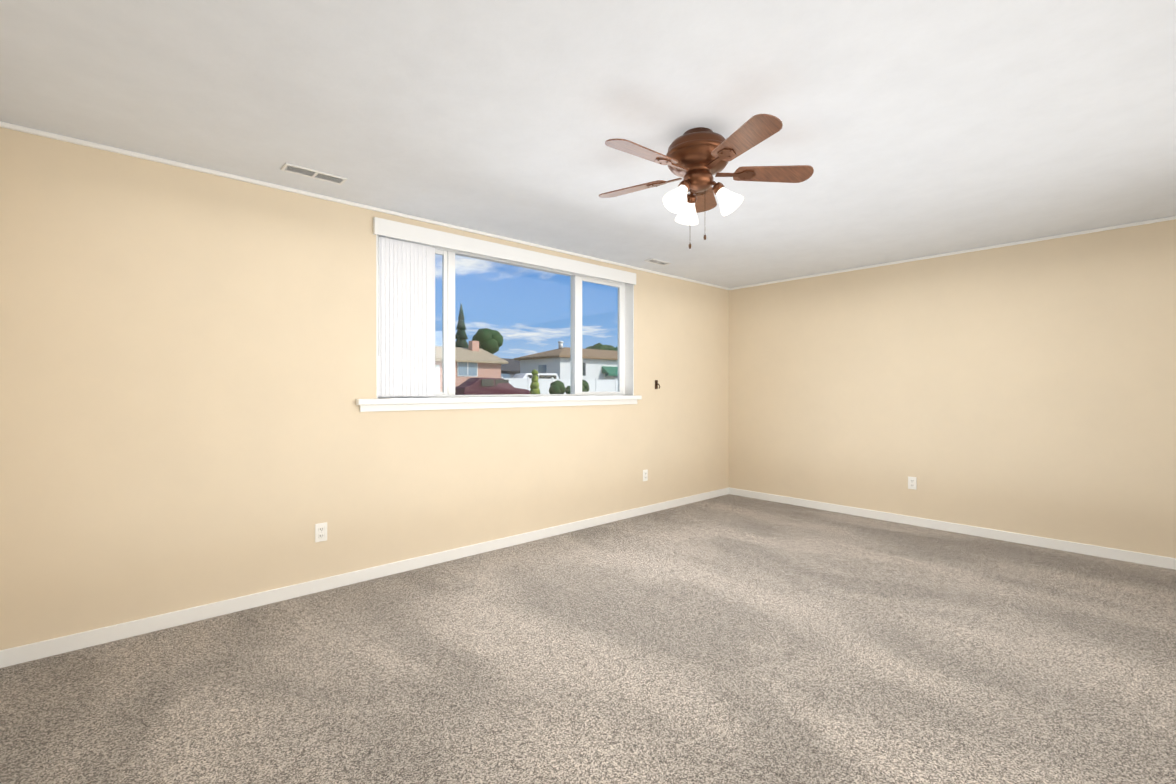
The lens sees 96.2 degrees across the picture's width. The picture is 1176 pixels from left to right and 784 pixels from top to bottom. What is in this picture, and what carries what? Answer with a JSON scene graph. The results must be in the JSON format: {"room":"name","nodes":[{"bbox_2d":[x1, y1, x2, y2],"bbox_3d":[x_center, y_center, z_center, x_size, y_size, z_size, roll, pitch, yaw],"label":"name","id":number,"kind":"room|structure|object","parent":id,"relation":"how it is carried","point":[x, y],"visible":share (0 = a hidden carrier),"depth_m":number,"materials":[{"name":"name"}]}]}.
{"room":"empty living room","nodes":[
{"label":"empty living room","id":0,"kind":"room"},
{"bbox_2d":[0,127,728,649],"bbox_3d":[-0.653,0.004,4.295,6.510,2.440,0.200,0,0,-42],"label":"wall","id":1,"kind":"structure","parent":0,"point":[186,367],"depth_m":2.95,"materials":[{"name":"paint"}]},
{"bbox_2d":[315,522,326,542],"bbox_3d":[-1.646,0.866,3.256,0.070,0.114,0.010,0,0,-42],"label":"outlet","id":2,"kind":"object","parent":1,"relation":"attached to","point":[320,532],"visible":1,"depth_m":3.25,"materials":[{"name":"white plastic"}]},
{"bbox_2d":[0,488,727,667],"bbox_3d":[-0.485,1.185,4.307,5.855,0.078,0.016,0,0,-42],"label":"baseboard","id":3,"kind":"structure","parent":1,"relation":"attached to","point":[47,648],"depth_m":3.12,"materials":[{"name":"white wood"}]},
{"bbox_2d":[356,395,641,411],"bbox_3d":[-0.543,0.081,4.341,2.685,0.085,0.230,0,0,-42],"label":"window sill","id":4,"kind":"structure","parent":1,"relation":"attached to","point":[392,404],"depth_m":4.00,"materials":[{"name":"white wood"}]},
{"bbox_2d":[376,234,633,398],"bbox_3d":[-0.533,-0.534,4.383,2.490,1.145,0.176,0,0,-42],"label":"liner","id":5,"kind":"object","parent":1,"relation":"attached to","point":[629,339],"visible":0.21,"depth_m":5.17,"materials":[{"name":"white"}]},
{"bbox_2d":[378,235,624,397],"bbox_3d":[-0.564,-0.530,4.416,2.474,1.137,0.075,0,0,-42],"label":"window unit","id":6,"kind":"structure","parent":5,"relation":"in","point":[448,360],"depth_m":4.47,"materials":[{"name":"white plastic"}]},
{"bbox_2d":[373,217,635,396],"bbox_3d":[-0.495,-0.561,4.328,2.515,1.175,0.102,0,0,-42],"label":"window blinds","id":7,"kind":"object","parent":6,"relation":"attached to","point":[406,312],"visible":0.96,"depth_m":3.69,"materials":[{"name":"white plastic"}]},
{"bbox_2d":[643,469,647,480],"bbox_3d":[0.573,0.833,5.271,0.070,0.114,0.010,0,0,-42],"label":"outlet","id":8,"kind":"object","parent":1,"relation":"attached to","point":[645,475],"visible":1,"depth_m":5.27,"materials":[{"name":"white plastic"}]},
{"bbox_2d":[655,380,659,388],"bbox_3d":[0.713,-0.075,5.362,0.042,0.091,0.055,0,0,-42],"label":"hook","id":9,"kind":"object","parent":1,"relation":"attached to","point":[656,384],"visible":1,"depth_m":5.37,"materials":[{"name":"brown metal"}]},
{"bbox_2d":[0,494,1175,783],"bbox_3d":[0.953,1.294,2.533,6.510,0.120,4.979,0,0,-42],"label":"floor","id":10,"kind":"structure","parent":0,"point":[728,638],"depth_m":2.32,"materials":[{"name":"carpet"}]},
{"bbox_2d":[0,0,1175,287],"bbox_3d":[0.953,-1.266,2.518,6.510,0.120,4.979,0,0,-42],"label":"ceiling","id":11,"kind":"structure","parent":0,"point":[916,128],"depth_m":2.23,"materials":[{"name":"paint"}]},
{"bbox_2d":[281,163,346,184],"bbox_3d":[-1.509,-1.203,2.917,0.310,0.009,0.110,0,0,-42],"label":"ceiling vent","id":12,"kind":"object","parent":11,"relation":"in","point":[309,172],"visible":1,"depth_m":2.91,"materials":[{"name":"silver metal"}]},
{"bbox_2d":[0,121,1175,289],"bbox_3d":[0.994,-1.195,2.555,6.000,0.022,4.579,0,0,-42],"label":"crown molding","id":13,"kind":"structure","parent":11,"relation":"attached to","point":[131,153],"depth_m":3.69,"materials":[{"name":"white wood"}]},
{"bbox_2d":[644,258,670,265],"bbox_3d":[0.655,-1.216,4.936,0.270,0.009,0.100,0,0,-42],"label":"ceiling vent","id":14,"kind":"object","parent":11,"relation":"in","point":[656,261],"visible":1,"depth_m":4.92,"materials":[{"name":"silver metal"}]},
{"bbox_2d":[599,114,813,248],"bbox_3d":[0.483,-0.939,2.461,1.015,0.532,1.035,0,0,-42],"label":"ceiling fan","id":15,"kind":"object","parent":11,"relation":"hanging from","point":[696,159],"visible":1,"depth_m":2.40,"materials":[{"name":"brown wood"}]},
{"bbox_2d":[729,220,1175,557],"bbox_3d":[3.356,0.002,4.572,0.200,2.440,4.779,0,0,-42],"label":"wall","id":16,"kind":"structure","parent":0,"point":[1027,388],"depth_m":4.46,"materials":[{"name":"paint"}]},
{"bbox_2d":[908,476,916,489],"bbox_3d":[2.974,0.836,4.842,0.010,0.114,0.070,0,0,-42],"label":"outlet","id":17,"kind":"object","parent":16,"relation":"attached to","point":[912,482],"visible":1,"depth_m":4.84,"materials":[{"name":"white plastic"}]},
{"bbox_2d":[728,487,1175,569],"bbox_3d":[3.206,1.183,4.584,0.016,0.078,4.530,0,0,-42],"label":"baseboard","id":18,"kind":"structure","parent":16,"relation":"attached to","point":[1111,553],"depth_m":4.45,"materials":[{"name":"white wood"}]},
{"label":"outside","id":19,"kind":"structure","parent":0,"visible":0},
{"bbox_3d":[-11.554,0.632,86.737,180.000,0.300,135.921,0,0,-42],"label":"ground","id":20,"kind":"structure","parent":19,"visible":0},
{"bbox_2d":[455,304,468,347],"bbox_3d":[-12.050,-3.842,50.100,2.954,9.084,2.910,0,0,-42],"label":"conifer tree","id":21,"kind":"object","parent":20,"relation":"on","point":[460,335],"depth_m":49.72,"materials":[{"name":"green plant"}]},
{"bbox_2d":[435,341,507,391],"bbox_3d":[-13.438,-1.605,38.360,12.990,4.750,7.800,0,0,-42],"label":"brick house","id":22,"kind":"structure","parent":20,"relation":"on","point":[470,366],"depth_m":38.56,"materials":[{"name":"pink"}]},
{"bbox_2d":[472,328,502,353],"bbox_3d":[-9.137,-2.557,47.980,2.693,6.540,2.910,0,0,-42],"label":"round tree","id":23,"kind":"object","parent":20,"relation":"on","point":[488,337],"depth_m":46.91,"materials":[{"name":"green plant"}]},
{"bbox_2d":[455,378,530,394],"bbox_3d":[-6.052,-0.036,32.940,4.795,1.679,1.905,0,0,-42],"label":"car","id":24,"kind":"object","parent":20,"relation":"on","point":[484,384],"depth_m":31.93,"materials":[{"name":"red metal"}]},
{"bbox_2d":[501,358,519,377],"bbox_3d":[-10.465,-1.762,64.696,12.800,4.750,6.800,0,0,-42],"label":"house","id":25,"kind":"structure","parent":20,"relation":"on","point":[509,372],"depth_m":62.17,"materials":[{"name":"grey"}]},
{"bbox_2d":[530,369,539,393],"bbox_3d":[-3.678,-0.335,36.386,0.809,2.447,0.920,0,0,-42],"label":"bush","id":26,"kind":"object","parent":20,"relation":"on","point":[534,378],"depth_m":36.19,"materials":[{"name":"green plant"}]},
{"bbox_2d":[513,373,558,378],"bbox_3d":[-4.807,-0.407,43.097,5.000,2.299,1.955,0,0,-42],"label":"van","id":27,"kind":"object","parent":20,"relation":"on","point":[544,375],"depth_m":42.86,"materials":[{"name":"white metal"}]},
{"bbox_2d":[549,380,564,393],"bbox_3d":[-2.092,-0.016,36.144,1.445,1.600,1.064,0,0,-42],"label":"bush","id":28,"kind":"object","parent":20,"relation":"on","point":[555,386],"depth_m":35.72,"materials":[{"name":"green plant"}]},
{"bbox_2d":[501,377,617,393],"bbox_3d":[4.199,-0.268,48.978,28.830,1.950,0.180,0,0,-42],"label":"fence","id":29,"kind":"object","parent":20,"relation":"on","point":[600,386],"depth_m":43.19,"materials":[{"name":"white wood"}]},
{"bbox_2d":[514,341,617,379],"bbox_3d":[0.587,-2.175,54.299,14.510,5.700,7.550,0,0,-42],"label":"house","id":30,"kind":"structure","parent":20,"relation":"on","point":[590,360],"depth_m":50.45,"materials":[{"name":"white"}]},
{"bbox_2d":[565,386,570,393],"bbox_3d":[-1.225,0.182,35.816,0.826,1.208,0.643,0,0,-42],"label":"bush","id":31,"kind":"object","parent":20,"relation":"on","point":[567,389],"depth_m":35.50,"materials":[{"name":"green plant"}]},
{"bbox_2d":[582,380,588,391],"bbox_3d":[-0.382,-0.044,36.607,1.268,1.650,0.998,0,0,-42],"label":"bush","id":32,"kind":"object","parent":20,"relation":"on","point":[586,387],"depth_m":36.27,"materials":[{"name":"green plant"}]},
{"bbox_2d":[586,343,617,350],"bbox_3d":[1.639,-2.709,65.792,5.009,6.632,5.052,0,0,-42],"label":"tree","id":33,"kind":"object","parent":20,"relation":"on","point":[598,346],"depth_m":63.97,"materials":[{"name":"green plant"}]}
]}

